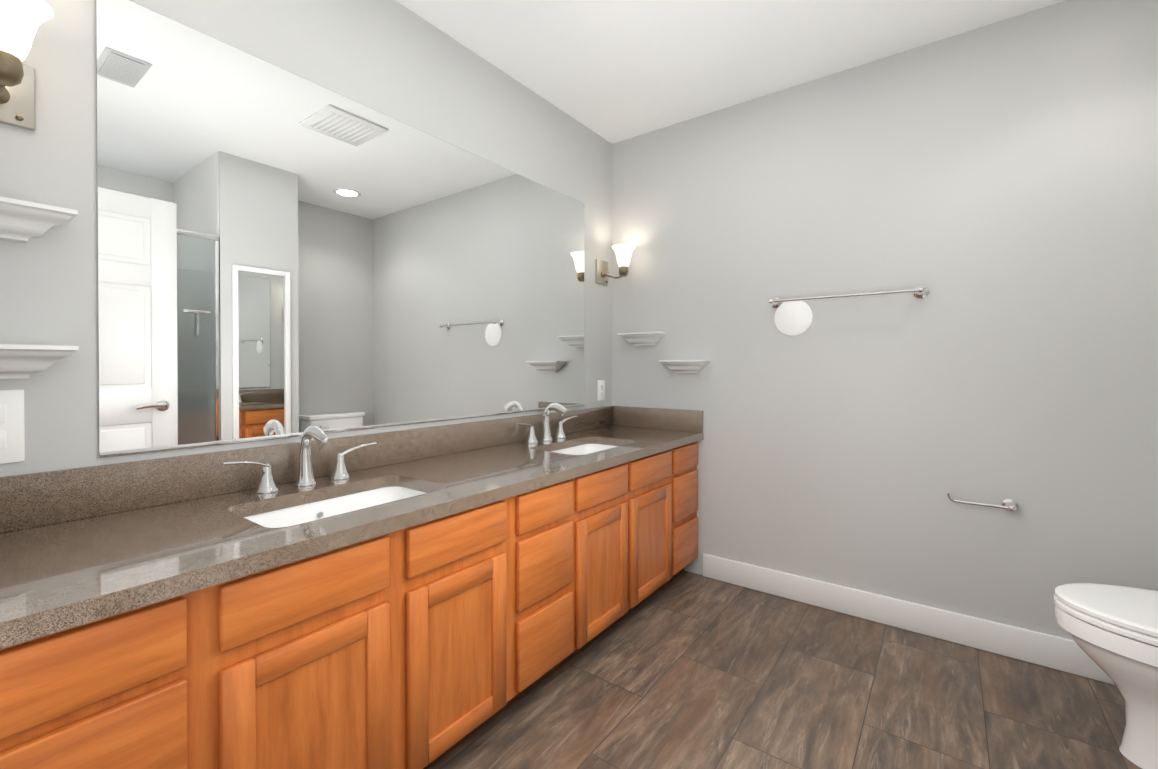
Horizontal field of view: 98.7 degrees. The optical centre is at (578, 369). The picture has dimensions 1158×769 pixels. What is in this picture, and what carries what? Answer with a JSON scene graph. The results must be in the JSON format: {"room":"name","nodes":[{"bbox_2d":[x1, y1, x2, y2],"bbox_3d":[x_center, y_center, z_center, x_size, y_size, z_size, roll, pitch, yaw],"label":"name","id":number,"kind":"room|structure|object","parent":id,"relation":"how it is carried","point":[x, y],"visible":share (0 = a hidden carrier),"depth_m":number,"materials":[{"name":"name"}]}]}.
{"room":"bathroom","nodes":[
{"label":"bathroom","id":0,"kind":"room"},
{"bbox_2d":[0,0,611,476],"bbox_3d":[-0.605,-0.124,1.981,0.100,2.440,2.760,0,1,37],"label":"wall","id":1,"kind":"structure","parent":0,"point":[396,60],"depth_m":1.43,"materials":[{"name":"paint"}]},
{"bbox_2d":[0,390,24,463],"bbox_3d":[-1.235,0.121,1.042,0.007,0.157,0.097,0,1,37],"label":"electrical outlet","id":2,"kind":"object","parent":1,"relation":"attached to","point":[12,437],"visible":1,"depth_m":1.07,"materials":[{"name":"white plastic"}]},
{"bbox_2d":[0,0,53,130],"bbox_3d":[-1.143,-0.622,0.982,0.220,0.196,0.138,0,1,37],"label":"sconce","id":3,"kind":"object","parent":1,"relation":"attached to","point":[21,21],"visible":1,"depth_m":0.97,"materials":[{"name":"white glass"}]},
{"bbox_2d":[0,196,77,242],"bbox_3d":[-1.204,-0.312,1.007,0.094,0.070,0.255,0,1,37],"label":"shelf","id":4,"kind":"object","parent":1,"relation":"attached to","point":[22,221],"visible":0.98,"depth_m":1.04,"materials":[{"name":"white"}]},
{"bbox_2d":[0,344,78,378],"bbox_3d":[-1.204,-0.017,1.009,0.094,0.070,0.255,0,1,37],"label":"shelf","id":5,"kind":"object","parent":1,"relation":"attached to","point":[21,361],"visible":0.93,"depth_m":1.04,"materials":[{"name":"white"}]},
{"bbox_2d":[0,406,611,532],"bbox_3d":[-0.555,0.278,1.947,0.020,0.116,2.553,0,1,37],"label":"backsplash","id":6,"kind":"structure","parent":1,"relation":"attached to","point":[38,498],"depth_m":1.35,"materials":[{"name":"brown stone"}]},
{"bbox_2d":[96,0,584,457],"bbox_3d":[-0.553,-0.353,1.957,0.008,1.111,1.953,0,1,37],"label":"mirror","id":7,"kind":"object","parent":1,"relation":"attached to","point":[282,253],"visible":1,"depth_m":1.52,"materials":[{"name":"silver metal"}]},
{"bbox_2d":[598,380,604,400],"bbox_3d":[0.131,0.118,2.883,0.007,0.116,0.072,0,1,37],"label":"electrical outlet","id":8,"kind":"object","parent":1,"relation":"attached to","point":[601,389],"visible":1,"depth_m":2.88,"materials":[{"name":"white plastic"}]},
{"bbox_2d":[596,244,635,284],"bbox_3d":[0.218,-0.595,2.817,0.220,0.196,0.138,0,1,37],"label":"sconce","id":9,"kind":"object","parent":1,"relation":"attached to","point":[623,252],"visible":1,"depth_m":2.77,"materials":[{"name":"white glass"}]},
{"bbox_2d":[396,0,1064,143],"bbox_3d":[0.600,-1.387,1.078,3.100,0.100,2.760,0,1,37],"label":"ceiling","id":10,"kind":"structure","parent":0,"point":[612,71],"depth_m":2.04,"materials":[{"name":"paint"}]},
{"bbox_2d":[429,570,1141,768],"bbox_3d":[0.600,1.153,1.096,3.100,0.100,2.760,0,1,37],"label":"floor","id":11,"kind":"structure","parent":0,"point":[684,669],"depth_m":1.64,"materials":[{"name":"tile"}]},
{"bbox_2d":[0,441,697,768],"bbox_3d":[-0.339,0.736,1.791,0.557,0.723,2.553,0,1,37],"label":"bathroom vanity","id":12,"kind":"object","parent":11,"relation":"on","point":[424,597],"depth_m":1.14,"materials":[{"name":"brown wood"}]},
{"bbox_2d":[0,425,703,652],"bbox_3d":[-0.332,0.355,1.782,0.576,0.036,2.553,0,1,37],"label":"countertop","id":13,"kind":"structure","parent":12,"relation":"on","point":[61,576],"depth_m":1.07,"materials":[{"name":"brown stone"}]},
{"bbox_2d":[219,425,376,493],"bbox_3d":[-0.773,0.250,1.448,0.157,0.179,0.438,0,1,37],"label":"faucet","id":14,"kind":"object","parent":13,"relation":"on","point":[305,476],"visible":1,"depth_m":1.46,"materials":[{"name":"silver metal"}]},
{"bbox_2d":[252,481,419,524],"bbox_3d":[-0.628,0.438,1.342,0.298,0.148,0.487,0,1,37],"label":"sink","id":15,"kind":"object","parent":13,"relation":"in","point":[294,510],"depth_m":1.46,"materials":[{"name":"white ceramic"}]},
{"bbox_2d":[516,403,577,443],"bbox_3d":[-0.115,0.244,2.335,0.157,0.179,0.438,0,1,37],"label":"faucet","id":16,"kind":"object","parent":13,"relation":"on","point":[560,410],"visible":0.98,"depth_m":2.35,"materials":[{"name":"silver metal"}]},
{"bbox_2d":[560,441,615,452],"bbox_3d":[0.030,0.432,2.229,0.298,0.148,0.487,0,1,37],"label":"sink","id":17,"kind":"object","parent":13,"relation":"in","point":[584,446],"depth_m":2.45,"materials":[{"name":"white ceramic"}]},
{"bbox_2d":[1054,583,1157,768],"bbox_3d":[1.728,0.740,1.314,0.690,0.722,0.460,0,1,37],"label":"toilet","id":18,"kind":"object","parent":11,"relation":"on","point":[1112,630],"visible":1,"depth_m":1.38,"materials":[{"name":"white ceramic"}]},
{"bbox_2d":[612,0,1157,639],"bbox_3d":[1.304,-0.126,2.221,2.680,2.440,0.100,0,1,37],"label":"wall","id":19,"kind":"structure","parent":0,"point":[992,188],"depth_m":2.05,"materials":[{"name":"paint"}]},
{"bbox_2d":[618,331,665,345],"bbox_3d":[0.352,-0.175,2.805,0.255,0.070,0.094,0,1,37],"label":"shelf","id":20,"kind":"object","parent":19,"relation":"attached to","point":[643,338],"visible":1,"depth_m":2.78,"materials":[{"name":"white"}]},
{"bbox_2d":[612,405,702,432],"bbox_3d":[0.431,0.272,2.793,0.555,0.116,0.020,0,1,37],"label":"backsplash","id":21,"kind":"structure","parent":19,"relation":"attached to","point":[691,421],"depth_m":2.77,"materials":[{"name":"brown stone"}]},
{"bbox_2d":[659,360,710,372],"bbox_3d":[0.562,-0.019,2.650,0.255,0.070,0.094,0,1,37],"label":"shelf","id":22,"kind":"object","parent":19,"relation":"attached to","point":[686,366],"visible":1,"depth_m":2.63,"materials":[{"name":"white"}]},
{"bbox_2d":[774,301,812,335],"bbox_3d":[1.017,-0.250,2.364,0.172,0.172,0.008,0,1,37],"label":"disc","id":23,"kind":"object","parent":19,"relation":"attached to","point":[792,318],"visible":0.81,"depth_m":2.36,"materials":[{"name":"white plastic"}]},
{"bbox_2d":[768,285,928,307],"bbox_3d":[1.166,-0.326,2.210,0.634,0.054,0.078,0,1,37],"label":"towel rail","id":24,"kind":"object","parent":19,"relation":"attached to","point":[921,291],"visible":1,"depth_m":2.15,"materials":[{"name":"silver metal"}]},
{"bbox_2d":[703,553,1114,684],"bbox_3d":[1.462,1.036,2.039,2.000,0.120,0.016,0,1,37],"label":"baseboard","id":25,"kind":"structure","parent":19,"relation":"attached to","point":[1050,651],"depth_m":2.07,"materials":[{"name":"white wood"}]},
{"bbox_2d":[947,493,1017,511],"bbox_3d":[1.561,0.514,1.927,0.219,0.053,0.070,0,1,37],"label":"toilet paper holder","id":26,"kind":"object","parent":19,"relation":"attached to","point":[1010,505],"visible":1,"depth_m":1.90,"materials":[{"name":"silver metal"}]}
]}

